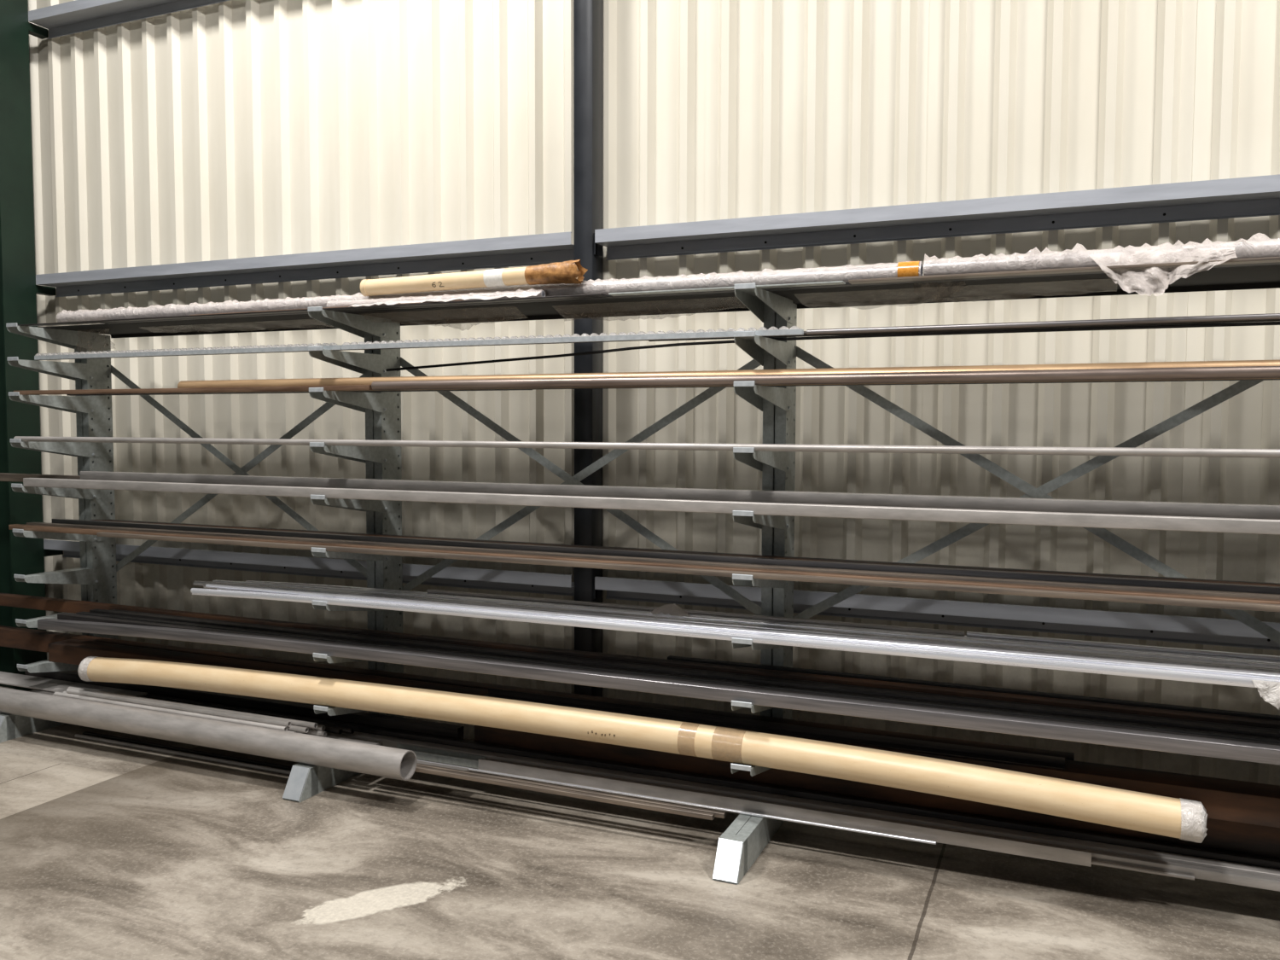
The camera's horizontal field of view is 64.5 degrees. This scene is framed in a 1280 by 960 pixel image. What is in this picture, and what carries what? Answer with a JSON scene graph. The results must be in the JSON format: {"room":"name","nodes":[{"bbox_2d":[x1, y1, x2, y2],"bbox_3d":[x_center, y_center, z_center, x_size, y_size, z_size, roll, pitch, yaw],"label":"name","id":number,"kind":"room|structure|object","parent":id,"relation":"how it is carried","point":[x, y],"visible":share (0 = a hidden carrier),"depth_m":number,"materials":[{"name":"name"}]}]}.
{"room":"metal workshop","nodes":[
{"label":"metal workshop","id":0,"kind":"room"},
{"bbox_2d":[0,686,1279,959],"bbox_3d":[0.135,1.784,-1.399,14.240,0.100,12.100,1,3,23],"label":"floor","id":1,"kind":"structure","parent":0,"point":[108,851],"depth_m":3.64,"materials":[{"name":"concrete"}]},
{"bbox_2d":[74,733,290,774],"bbox_3d":[-2.239,1.367,5.034,1.600,0.018,0.018,1,3,23],"label":"rod","id":2,"kind":"object","parent":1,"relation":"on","point":[147,747],"visible":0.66,"depth_m":5.03,"materials":[{"name":"metal"}]},
{"bbox_2d":[82,731,292,770],"bbox_3d":[-2.219,1.365,5.080,1.600,0.018,0.018,1,3,23],"label":"rod","id":3,"kind":"object","parent":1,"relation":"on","point":[171,747],"visible":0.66,"depth_m":5.09,"materials":[{"name":"metal"}]},
{"bbox_2d":[0,282,1279,884],"bbox_3d":[-0.457,0.328,4.350,6.110,2.177,0.770,1,3,23],"label":"rack","id":4,"kind":"object","parent":1,"relation":"on","point":[745,839],"visible":0.6,"depth_m":4.69,"materials":[{"name":"metal"}]},
{"bbox_2d":[0,472,80,482],"bbox_3d":[-0.739,0.059,4.596,7.420,0.045,0.040,1,3,23],"label":"bar","id":5,"kind":"object","parent":4,"relation":"on","point":[3,476],"visible":0.02,"depth_m":5.75,"materials":[{"name":"grey metal"}]},
{"bbox_2d":[34,343,341,360],"bbox_3d":[-2.257,-0.625,4.946,2.000,0.032,0.028,1,3,23],"label":"rail","id":6,"kind":"object","parent":4,"relation":"on","point":[296,347],"visible":0.99,"depth_m":4.91,"materials":[{"name":"silver metal"}]},
{"bbox_2d":[13,384,372,395],"bbox_3d":[-2.244,-0.434,4.918,2.305,0.022,0.030,1,3,23],"label":"bar","id":7,"kind":"object","parent":4,"relation":"on","point":[358,387],"visible":0.92,"depth_m":4.84,"materials":[{"name":"metal"}]},
{"bbox_2d":[30,689,382,745],"bbox_3d":[-2.267,1.213,5.125,2.310,0.055,0.050,1,3,23],"label":"bar","id":8,"kind":"object","parent":4,"relation":"on","point":[329,736],"visible":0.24,"depth_m":4.74,"materials":[{"name":"metal"}]},
{"bbox_2d":[0,671,147,696],"bbox_3d":[-3.432,1.140,5.717,1.600,0.010,0.170,1,3,23],"label":"bar","id":9,"kind":"object","parent":8,"relation":"on","point":[26,681],"visible":0.72,"depth_m":5.64,"materials":[{"name":"grey metal"}]},
{"bbox_2d":[316,727,342,733],"bbox_3d":[-2.160,1.174,5.118,1.610,0.023,0.023,1,3,23],"label":"tube","id":10,"kind":"object","parent":9,"relation":"on","point":[327,729],"visible":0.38,"depth_m":4.81,"materials":[{"name":"metal"}]},
{"bbox_2d":[317,723,354,733],"bbox_3d":[-2.127,1.173,5.131,1.660,0.023,0.023,1,3,23],"label":"tube","id":11,"kind":"object","parent":9,"relation":"on","point":[344,730],"visible":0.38,"depth_m":4.82,"materials":[{"name":"metal"}]},
{"bbox_2d":[305,728,326,736],"bbox_3d":[-2.280,1.173,5.104,1.741,0.025,0.025,1,3,23],"label":"tube","id":12,"kind":"object","parent":8,"relation":"on","point":[315,732],"visible":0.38,"depth_m":4.77,"materials":[{"name":"grey metal"}]},
{"bbox_2d":[309,724,325,731],"bbox_3d":[-2.278,1.151,5.115,1.706,0.025,0.025,1,3,23],"label":"tube","id":13,"kind":"object","parent":12,"relation":"on","point":[319,727],"visible":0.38,"depth_m":4.78,"materials":[{"name":"grey metal"}]},
{"bbox_2d":[0,686,417,780],"bbox_3d":[-2.641,1.181,5.048,3.580,0.125,0.125,1,3,23],"label":"pipe","id":14,"kind":"object","parent":4,"relation":"on","point":[321,751],"visible":1,"depth_m":4.71,"materials":[{"name":"grey metal"}]},
{"bbox_2d":[24,670,464,739],"bbox_3d":[-2.203,1.177,5.337,2.960,0.105,0.050,1,3,23],"label":"bar","id":15,"kind":"object","parent":4,"relation":"on","point":[282,706],"visible":0.34,"depth_m":5.16,"materials":[{"name":"metal"}]},
{"bbox_2d":[221,588,280,593],"bbox_3d":[0.506,0.603,3.849,5.520,0.038,0.025,1,3,23],"label":"bar","id":16,"kind":"object","parent":4,"relation":"on","point":[222,589],"visible":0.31,"depth_m":4.86,"materials":[{"name":"grey metal"}]},
{"bbox_2d":[66,389,517,395],"bbox_3d":[-1.787,-0.434,4.952,2.850,0.020,0.040,1,3,23],"label":"bar","id":17,"kind":"object","parent":4,"relation":"on","point":[469,390],"visible":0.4,"depth_m":5.07,"materials":[{"name":"metal"}]},
{"bbox_2d":[17,293,606,326],"bbox_3d":[-1.737,-0.773,4.689,3.470,0.006,0.050,1,3,23],"label":"bar","id":18,"kind":"object","parent":4,"relation":"on","point":[595,294],"visible":0.88,"depth_m":4.51,"materials":[{"name":"metal"}]},
{"bbox_2d":[189,300,465,315],"bbox_3d":[-1.448,-0.773,4.577,1.550,0.004,0.030,2,3,23],"label":"bar","id":19,"kind":"object","parent":18,"relation":"on","point":[450,300],"visible":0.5,"depth_m":4.50,"materials":[{"name":"metal"}]},
{"bbox_2d":[349,290,545,307],"bbox_3d":[-0.842,-0.778,4.340,0.950,0.051,0.129,1,3,23],"label":"plastic film","id":20,"kind":"object","parent":18,"relation":"on","point":[391,302],"visible":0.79,"depth_m":4.29,"materials":[{"name":"white plastic"}]},
{"bbox_2d":[47,336,767,360],"bbox_3d":[-1.359,-0.596,4.606,4.000,0.016,0.016,1,3,23],"label":"rod","id":21,"kind":"object","parent":4,"relation":"on","point":[763,336],"visible":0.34,"depth_m":4.42,"materials":[{"name":"metal"}]},
{"bbox_2d":[389,743,485,768],"bbox_3d":[-0.925,1.255,4.614,0.480,0.035,0.060,1,3,23],"label":"bar","id":22,"kind":"object","parent":4,"relation":"on","point":[425,753],"visible":0.69,"depth_m":4.59,"materials":[{"name":"metal"}]},
{"bbox_2d":[417,760,469,771],"bbox_3d":[-0.981,1.270,4.535,0.480,0.012,0.040,1,3,23],"label":"bar","id":23,"kind":"object","parent":4,"relation":"on","point":[418,761],"visible":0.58,"depth_m":4.49,"materials":[{"name":"metal"}]},
{"bbox_2d":[0,625,1074,760],"bbox_3d":[-1.283,0.980,4.905,6.220,0.105,0.070,1,3,23],"label":"metal bar","id":24,"kind":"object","parent":4,"relation":"on","point":[16,637],"depth_m":4.73,"materials":[{"name":"grey metal"}]},
{"bbox_2d":[414,766,714,820],"bbox_3d":[-0.473,1.284,4.241,1.645,0.020,0.020,1,3,23],"label":"bar","id":25,"kind":"object","parent":4,"relation":"on","point":[423,770],"visible":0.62,"depth_m":4.15,"materials":[{"name":"grey metal"}]},
{"bbox_2d":[416,762,725,818],"bbox_3d":[-0.444,1.283,4.266,1.680,0.020,0.020,1,3,23],"label":"bar","id":26,"kind":"object","parent":4,"relation":"on","point":[717,814],"visible":0.56,"depth_m":4.17,"materials":[{"name":"grey metal"}]},
{"bbox_2d":[341,325,803,349],"bbox_3d":[-0.366,-0.576,4.142,2.100,0.032,0.028,1,3,23],"label":"rail","id":27,"kind":"object","parent":4,"relation":"on","point":[794,330],"visible":0.97,"depth_m":4.09,"materials":[{"name":"silver metal"}]},
{"bbox_2d":[0,593,1279,728],"bbox_3d":[-0.966,0.767,4.744,6.920,0.062,0.060,1,3,23],"label":"bar","id":28,"kind":"object","parent":4,"relation":"on","point":[6,599],"visible":0.42,"depth_m":4.26,"materials":[{"name":"brown metal"}]},
{"bbox_2d":[77,656,1207,843],"bbox_3d":[-0.535,1.028,4.306,5.167,0.184,0.131,1,3,23],"label":"cardboard tube","id":29,"kind":"object","parent":4,"relation":"on","point":[1184,819],"visible":1,"depth_m":3.91,"materials":[{"name":"beige cardboard"}]},
{"bbox_2d":[8,523,1279,604],"bbox_3d":[-0.175,0.337,4.123,7.000,0.026,0.050,1,3,23],"label":"bar","id":30,"kind":"object","parent":4,"relation":"on","point":[26,527],"visible":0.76,"depth_m":3.96,"materials":[{"name":"grey metal"}]},
{"bbox_2d":[13,436,1279,458],"bbox_3d":[-0.141,-0.136,4.028,6.885,0.027,0.027,1,3,23],"label":"tube","id":31,"kind":"object","parent":4,"relation":"on","point":[1267,453],"visible":0.98,"depth_m":3.82,"materials":[{"name":"grey metal"}]},
{"bbox_2d":[23,477,1279,535],"bbox_3d":[-0.108,0.092,4.035,6.820,0.044,0.045,1,3,23],"label":"bar","id":32,"kind":"object","parent":4,"relation":"on","point":[1009,517],"visible":1,"depth_m":3.82,"materials":[{"name":"metal"}]},
{"bbox_2d":[26,522,1279,599],"bbox_3d":[-0.128,0.330,4.170,6.950,0.034,0.050,1,3,23],"label":"bar","id":33,"kind":"object","parent":4,"relation":"on","point":[1246,595],"visible":0.48,"depth_m":3.95,"materials":[{"name":"grey metal"}]},
{"bbox_2d":[30,688,1279,869],"bbox_3d":[-0.180,1.255,4.424,7.200,0.060,0.040,1,3,23],"label":"bar","id":34,"kind":"object","parent":4,"relation":"on","point":[1216,854],"visible":0.52,"depth_m":4.05,"materials":[{"name":"metal"}]},
{"bbox_2d":[37,618,1279,765],"bbox_3d":[-0.077,0.829,4.077,6.760,0.085,0.050,1,3,23],"label":"bar","id":35,"kind":"object","parent":4,"relation":"on","point":[1250,752],"visible":1,"depth_m":3.86,"materials":[{"name":"grey metal"}]},
{"bbox_2d":[38,264,1279,337],"bbox_3d":[0.012,-0.737,4.305,6.850,0.024,0.452,1,3,23],"label":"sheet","id":36,"kind":"object","parent":4,"relation":"on","point":[1253,276],"visible":0.94,"depth_m":4.17,"materials":[{"name":"grey metal"}]},
{"bbox_2d":[55,261,923,325],"bbox_3d":[-1.027,-0.808,4.510,4.435,0.082,0.075,1,3,23],"label":"pipe","id":37,"kind":"object","parent":36,"relation":"on","point":[767,276],"visible":0.59,"depth_m":4.12,"materials":[{"name":"metal"}]},
{"bbox_2d":[923,232,1279,275],"bbox_3d":[1.958,-0.740,3.239,2.035,0.103,0.090,1,3,23],"label":"pipe","id":38,"kind":"object","parent":36,"relation":"on","point":[1259,245],"visible":0.56,"depth_m":3.44,"materials":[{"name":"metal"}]},
{"bbox_2d":[46,477,1277,519],"bbox_3d":[-0.060,0.090,4.123,6.800,0.040,0.040,1,3,23],"label":"bar","id":39,"kind":"object","parent":4,"relation":"on","point":[46,478],"visible":0.08,"depth_m":3.91,"materials":[{"name":"metal"}]},
{"bbox_2d":[48,639,1279,827],"bbox_3d":[-0.052,1.020,4.262,6.850,0.100,0.140,1,3,23],"label":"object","id":40,"kind":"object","parent":4,"relation":"on","point":[1226,800],"depth_m":3.55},
{"bbox_2d":[482,687,1064,769],"bbox_3d":[0.405,0.970,4.032,2.370,0.028,0.050,1,3,23],"label":"bar","id":41,"kind":"object","parent":40,"relation":"on","point":[1013,757],"visible":0.95,"depth_m":3.95,"materials":[{"name":"metal"}]},
{"bbox_2d":[51,518,1279,594],"bbox_3d":[-0.056,0.319,4.210,6.850,0.052,0.030,1,3,23],"label":"bar","id":42,"kind":"object","parent":4,"relation":"on","point":[957,572],"visible":0.44,"depth_m":4.00,"materials":[{"name":"metal"}]},
{"bbox_2d":[57,612,1279,745],"bbox_3d":[-0.020,0.814,4.109,6.680,0.044,0.045,1,3,23],"label":"bar","id":43,"kind":"object","parent":4,"relation":"on","point":[67,616],"visible":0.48,"depth_m":4.16,"materials":[{"name":"metal"}]},
{"bbox_2d":[417,759,936,844],"bbox_3d":[-0.057,1.293,4.173,2.465,0.012,0.012,1,3,23],"label":"rod","id":44,"kind":"object","parent":4,"relation":"on","point":[916,840],"visible":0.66,"depth_m":4.03,"materials":[{"name":"metal"}]},
{"bbox_2d":[75,611,1279,743],"bbox_3d":[0.036,0.810,4.138,6.600,0.048,0.045,1,3,23],"label":"bar","id":45,"kind":"object","parent":4,"relation":"on","point":[1218,734],"visible":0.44,"depth_m":3.96,"materials":[{"name":"grey metal"}]},
{"bbox_2d":[80,471,1279,519],"bbox_3d":[0.051,0.069,4.178,6.640,0.076,0.050,1,3,23],"label":"bar","id":46,"kind":"object","parent":4,"relation":"on","point":[1228,510],"visible":0.54,"depth_m":3.98,"materials":[{"name":"metal"}]},
{"bbox_2d":[89,608,1279,738],"bbox_3d":[0.074,0.803,4.176,6.560,0.058,0.045,1,3,23],"label":"bar","id":47,"kind":"object","parent":4,"relation":"on","point":[1211,727],"visible":0.44,"depth_m":4.00,"materials":[{"name":"grey metal"}]},
{"bbox_2d":[89,519,1279,586],"bbox_3d":[0.073,0.320,4.220,6.620,0.050,0.050,1,3,23],"label":"bar","id":48,"kind":"object","parent":4,"relation":"on","point":[622,549],"visible":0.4,"depth_m":4.04,"materials":[{"name":"metal"}]},
{"bbox_2d":[96,531,1279,612],"bbox_3d":[0.136,0.351,3.936,6.280,0.020,0.035,1,3,23],"label":"bar","id":49,"kind":"object","parent":4,"relation":"on","point":[974,589],"visible":1,"depth_m":3.77,"materials":[{"name":"grey metal"}]},
{"bbox_2d":[99,261,1279,324],"bbox_3d":[0.158,-0.728,3.948,6.300,0.008,0.050,1,3,23],"label":"bar","id":50,"kind":"object","parent":4,"relation":"on","point":[847,284],"visible":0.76,"depth_m":3.97,"materials":[{"name":"black metal"}]},
{"bbox_2d":[326,288,545,307],"bbox_3d":[-0.903,-0.781,4.388,1.100,0.051,0.046,1,3,23],"label":"pipe","id":51,"kind":"object","parent":50,"relation":"on","point":[340,303],"visible":0.52,"depth_m":4.36,"materials":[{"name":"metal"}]},
{"bbox_2d":[360,259,587,296],"bbox_3d":[-0.726,-0.852,4.319,1.100,0.098,0.093,1,3,24],"label":"cardboard tube","id":52,"kind":"object","parent":51,"relation":"on","point":[570,271],"visible":1,"depth_m":4.26,"materials":[{"name":"beige cardboard"}]},
{"bbox_2d":[106,378,1279,394],"bbox_3d":[0.146,-0.371,4.005,6.350,0.008,0.030,1,3,23],"label":"bar","id":53,"kind":"object","parent":4,"relation":"on","point":[1245,379],"visible":0.29,"depth_m":3.90,"materials":[{"name":"copper"}]},
{"bbox_2d":[110,519,1279,584],"bbox_3d":[0.100,0.319,4.285,6.620,0.045,0.040,1,3,23],"label":"bar","id":54,"kind":"object","parent":4,"relation":"on","point":[110,520],"visible":0.2,"depth_m":4.13,"materials":[{"name":"metal"}]},
{"bbox_2d":[110,609,1279,731],"bbox_3d":[0.123,0.805,4.214,6.500,0.050,0.050,1,3,23],"label":"bar","id":55,"kind":"object","parent":4,"relation":"on","point":[873,688],"visible":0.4,"depth_m":4.06,"materials":[{"name":"grey metal"}]},
{"bbox_2d":[164,379,1279,394],"bbox_3d":[0.233,-0.372,4.017,6.200,0.010,0.050,1,3,23],"label":"bar","id":56,"kind":"object","parent":4,"relation":"on","point":[1230,380],"visible":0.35,"depth_m":3.87,"materials":[{"name":"black metal"}]},
{"bbox_2d":[608,280,845,296],"bbox_3d":[0.310,-0.720,3.819,0.920,0.006,0.050,1,3,23],"label":"bar","id":57,"kind":"object","parent":4,"relation":"on","point":[836,282],"visible":1,"depth_m":3.81,"materials":[{"name":"metal"}]},
{"bbox_2d":[177,359,1279,393],"bbox_3d":[0.402,-0.388,3.852,5.760,0.060,0.060,1,3,23],"label":"tube","id":58,"kind":"object","parent":4,"relation":"on","point":[354,381],"visible":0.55,"depth_m":3.85,"materials":[{"name":"brown metal"}]},
{"bbox_2d":[190,587,1279,680],"bbox_3d":[0.421,0.603,3.854,5.680,0.038,0.025,1,3,23],"label":"bar","id":59,"kind":"object","parent":4,"relation":"on","point":[192,588],"visible":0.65,"depth_m":3.79,"materials":[{"name":"silver metal"}]},
{"bbox_2d":[205,583,1279,679],"bbox_3d":[0.463,0.581,3.850,5.600,0.016,0.016,1,3,23],"label":"bar","id":60,"kind":"object","parent":59,"relation":"on","point":[652,623],"visible":1,"depth_m":3.78,"materials":[{"name":"grey metal"}]},
{"bbox_2d":[192,588,1279,687],"bbox_3d":[0.427,0.604,3.819,5.640,0.038,0.025,1,3,23],"label":"bar","id":61,"kind":"object","parent":4,"relation":"on","point":[1184,677],"visible":1,"depth_m":3.75,"materials":[{"name":"silver metal"}]},
{"bbox_2d":[1251,680,1279,709],"bbox_3d":[2.000,0.671,3.125,0.200,0.086,0.024,1,3,23],"label":"plastic film","id":62,"kind":"object","parent":61,"relation":"hanging from","point":[1270,691],"visible":1,"depth_m":3.15,"materials":[{"name":"white plastic"}]},
{"bbox_2d":[193,581,1279,669],"bbox_3d":[0.412,0.592,4.049,5.850,0.038,0.025,1,3,23],"label":"bar","id":63,"kind":"object","parent":4,"relation":"on","point":[195,583],"visible":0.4,"depth_m":3.99,"materials":[{"name":"grey metal"}]},
{"bbox_2d":[203,582,1279,671],"bbox_3d":[0.446,0.594,4.003,5.750,0.038,0.025,1,3,23],"label":"bar","id":64,"kind":"object","parent":4,"relation":"on","point":[204,584],"visible":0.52,"depth_m":3.97,"materials":[{"name":"grey metal"}]},
{"bbox_2d":[212,579,1279,668],"bbox_3d":[0.467,0.590,4.090,5.780,0.038,0.025,1,3,23],"label":"bar","id":65,"kind":"object","parent":4,"relation":"on","point":[948,638],"visible":0.51,"depth_m":3.98,"materials":[{"name":"grey metal"}]},
{"bbox_2d":[648,603,690,616],"bbox_3d":[0.131,0.543,4.242,0.200,0.041,0.076,1,3,23],"label":"plastic film","id":66,"kind":"object","parent":65,"relation":"on","point":[673,609],"visible":1,"depth_m":4.24,"materials":[{"name":"beige plastic"}]},
{"bbox_2d":[216,587,1279,674],"bbox_3d":[0.492,0.599,3.919,5.600,0.038,0.025,1,3,23],"label":"bar","id":67,"kind":"object","parent":4,"relation":"on","point":[217,588],"visible":0.26,"depth_m":3.84,"materials":[{"name":"grey metal"}]},
{"bbox_2d":[245,580,1279,662],"bbox_3d":[0.564,0.589,4.113,5.620,0.038,0.025,1,3,23],"label":"bar","id":68,"kind":"object","parent":4,"relation":"on","point":[301,584],"visible":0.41,"depth_m":4.17,"materials":[{"name":"grey metal"}]},
{"bbox_2d":[426,589,964,636],"bbox_3d":[0.113,0.551,4.290,2.410,0.018,0.018,1,3,23],"label":"bar","id":69,"kind":"object","parent":68,"relation":"on","point":[434,591],"visible":0.84,"depth_m":4.18,"materials":[{"name":"polished aluminium"}]},
{"bbox_2d":[966,631,1279,661],"bbox_3d":[2.187,0.604,3.407,2.080,0.018,0.019,1,3,23],"label":"bar","id":70,"kind":"object","parent":68,"relation":"on","point":[1134,647],"visible":1,"depth_m":3.59,"materials":[{"name":"grey metal"}]},
{"bbox_2d":[478,758,1091,866],"bbox_3d":[0.426,1.285,3.996,2.472,0.050,0.012,1,3,23],"label":"bar","id":71,"kind":"object","parent":4,"relation":"on","point":[940,835],"visible":1,"depth_m":3.90,"materials":[{"name":"metal"}]},
{"bbox_2d":[307,591,1279,673],"bbox_3d":[0.688,0.602,3.868,5.200,0.038,0.025,1,3,23],"label":"bar","id":72,"kind":"object","parent":4,"relation":"on","point":[1029,651],"visible":0.32,"depth_m":3.82,"materials":[{"name":"grey metal"}]},
{"bbox_2d":[326,731,1279,878],"bbox_3d":[0.398,1.283,4.122,5.900,0.040,0.050,1,3,23],"label":"bar","id":73,"kind":"object","parent":4,"relation":"on","point":[386,741],"visible":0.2,"depth_m":3.92,"materials":[{"name":"metal"}]},
{"bbox_2d":[349,587,1279,663],"bbox_3d":[0.791,0.596,3.984,5.100,0.038,0.025,1,3,23],"label":"bar","id":74,"kind":"object","parent":4,"relation":"on","point":[349,588],"visible":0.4,"depth_m":3.92,"materials":[{"name":"grey metal"}]},
{"bbox_2d":[371,366,1279,389],"bbox_3d":[0.929,-0.360,3.566,4.565,0.038,0.038,1,3,23],"label":"tube","id":75,"kind":"object","parent":4,"relation":"on","point":[1236,372],"visible":1,"depth_m":3.60,"materials":[{"name":"metal"}]},
{"bbox_2d":[385,321,1279,371],"bbox_3d":[0.974,-0.504,3.835,4.700,0.101,0.012,1,3,23],"label":"rod","id":76,"kind":"object","parent":4,"relation":"on","point":[1256,323],"visible":0.91,"depth_m":3.85,"materials":[{"name":"black metal"}]},
{"bbox_2d":[474,725,1279,858],"bbox_3d":[1.198,1.222,3.892,4.250,0.190,0.055,1,3,23],"label":"metal bar","id":77,"kind":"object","parent":4,"relation":"on","point":[1221,834],"depth_m":4.02,"materials":[{"name":"grey metal"}]},
{"bbox_2d":[487,757,1279,891],"bbox_3d":[1.204,1.310,3.720,4.100,0.034,0.030,1,3,23],"label":"bar","id":78,"kind":"object","parent":4,"relation":"on","point":[1203,873],"visible":0.24,"depth_m":3.48,"materials":[{"name":"metal"}]},
{"bbox_2d":[648,320,1279,341],"bbox_3d":[1.556,-0.524,3.412,3.300,0.018,0.018,1,3,23],"label":"rod","id":79,"kind":"object","parent":4,"relation":"on","point":[1271,320],"visible":0.31,"depth_m":3.54,"materials":[{"name":"black metal"}]},
{"bbox_2d":[667,655,1279,720],"bbox_3d":[1.640,0.828,3.693,3.300,0.070,0.035,1,3,23],"label":"bar","id":80,"kind":"object","parent":4,"relation":"on","point":[1220,712],"visible":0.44,"depth_m":3.82,"materials":[{"name":"black metal"}]},
{"bbox_2d":[691,319,1279,339],"bbox_3d":[1.586,-0.520,3.356,3.200,0.016,0.016,1,3,23],"label":"rod","id":81,"kind":"object","parent":4,"relation":"on","point":[805,332],"visible":0.28,"depth_m":3.45,"materials":[{"name":"metal"}]},
{"bbox_2d":[806,313,1279,334],"bbox_3d":[1.829,-0.512,3.211,2.640,0.018,0.018,1,3,23],"label":"rod","id":82,"kind":"object","parent":4,"relation":"on","point":[1271,316],"visible":1,"depth_m":3.39,"materials":[{"name":"grey metal"}]},
{"bbox_2d":[848,256,1279,284],"bbox_3d":[1.894,-0.680,3.151,2.480,0.008,0.060,1,3,23],"label":"bar","id":83,"kind":"object","parent":4,"relation":"on","point":[1273,259],"visible":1,"depth_m":3.37,"materials":[{"name":"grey polished aluminium"}]},
{"bbox_2d":[1088,247,1237,296],"bbox_3d":[1.650,-0.661,3.217,0.420,0.159,0.111,1,3,23],"label":"plastic film","id":84,"kind":"object","parent":83,"relation":"on","point":[1154,280],"visible":1,"depth_m":3.23,"materials":[{"name":"clear"}]},
{"bbox_2d":[1091,859,1194,880],"bbox_3d":[1.045,1.317,3.755,1.780,0.016,0.016,1,3,23],"label":"rod","id":85,"kind":"object","parent":4,"relation":"on","point":[1093,862],"visible":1,"depth_m":3.46,"materials":[{"name":"metal"}]},
{"bbox_3d":[-2.307,1.218,5.029,2.310,0.055,0.050,1,3,23],"label":"box section","id":86,"kind":"object","parent":4,"relation":"on","visible":0},
{"bbox_3d":[-2.373,1.175,5.079,1.631,0.025,0.025,1,3,23],"label":"tube","id":87,"kind":"object","parent":86,"relation":"on","visible":0},
{"bbox_2d":[53,692,287,731],"bbox_3d":[-2.380,1.153,5.067,1.556,0.025,0.025,1,3,23],"label":"tube","id":88,"kind":"object","parent":87,"relation":"on","point":[58,694],"visible":0.75,"depth_m":5.03,"materials":[{"name":"grey metal"}]},
{"bbox_2d":[66,688,291,727],"bbox_3d":[-2.334,1.131,5.062,1.490,0.025,0.025,1,3,23],"label":"tube","id":89,"kind":"object","parent":88,"relation":"on","point":[232,715],"visible":1,"depth_m":5.03,"materials":[{"name":"grey metal"}]},
{"bbox_2d":[62,691,308,733],"bbox_3d":[-2.310,1.153,5.068,1.628,0.025,0.025,1,3,23],"label":"tube","id":90,"kind":"object","parent":87,"relation":"on","point":[293,728],"visible":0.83,"depth_m":4.77,"materials":[{"name":"grey metal"}]},
{"bbox_2d":[68,686,317,728],"bbox_3d":[-2.276,1.131,5.070,1.648,0.025,0.025,1,3,23],"label":"tube","id":91,"kind":"object","parent":90,"relation":"on","point":[299,723],"visible":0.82,"depth_m":4.98,"materials":[{"name":"grey metal"}]},
{"bbox_2d":[27,0,1279,785],"bbox_3d":[0.579,-1.845,4.550,10.902,6.500,0.035,1,3,23],"label":"wall","id":92,"kind":"structure","parent":0,"point":[231,129],"depth_m":4.75,"materials":[{"name":"metal"}]},
{"bbox_2d":[0,0,63,691],"bbox_3d":[-3.874,-1.949,6.234,0.295,6.500,0.348,1,3,23],"label":"steel column","id":93,"kind":"structure","parent":92,"relation":"attached to","point":[19,290],"depth_m":6.17,"materials":[{"name":"metal"}]},
{"bbox_2d":[28,0,229,39],"bbox_3d":[-1.995,-2.747,5.505,3.692,0.124,0.136,1,3,23],"label":"trim","id":94,"kind":"structure","parent":92,"relation":"attached to","point":[75,16],"depth_m":6.03,"materials":[{"name":"grey metal"}]},
{"bbox_2d":[35,231,573,296],"bbox_3d":[-1.999,-1.162,5.591,3.692,0.124,0.136,1,3,23],"label":"trim","id":95,"kind":"structure","parent":92,"relation":"attached to","point":[550,247],"depth_m":5.46,"materials":[{"name":"grey metal"}]},
{"bbox_2d":[43,539,574,596],"bbox_3d":[-2.003,0.474,5.681,3.692,0.124,0.136,1,3,23],"label":"trim","id":96,"kind":"structure","parent":92,"relation":"attached to","point":[552,584],"depth_m":5.56,"materials":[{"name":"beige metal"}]},
{"bbox_2d":[573,0,603,697],"bbox_3d":[-0.237,-1.861,4.804,0.116,6.500,0.124,1,3,23],"label":"column","id":97,"kind":"structure","parent":92,"relation":"attached to","point":[588,14],"depth_m":4.81,"materials":[{"name":"metal"}]},
{"bbox_2d":[77,212,1270,641],"bbox_3d":[-0.541,-0.282,5.086,6.422,1.649,0.003,1,3,23],"label":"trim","id":98,"kind":"structure","parent":92,"relation":"attached to","point":[1164,214],"depth_m":4.57,"materials":[{"name":"grey metal"}]},
{"bbox_2d":[594,174,1279,260],"bbox_3d":[4.372,-0.997,2.882,9.905,0.124,0.136,1,3,23],"label":"steel beam","id":99,"kind":"structure","parent":92,"relation":"attached to","point":[1259,195],"depth_m":4.17,"materials":[{"name":"grey metal"}]},
{"bbox_2d":[594,576,1279,650],"bbox_3d":[4.368,0.639,2.971,9.905,0.124,0.136,1,3,23],"label":"metal pipe","id":100,"kind":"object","parent":92,"relation":"attached to","point":[1097,623],"depth_m":4.20,"materials":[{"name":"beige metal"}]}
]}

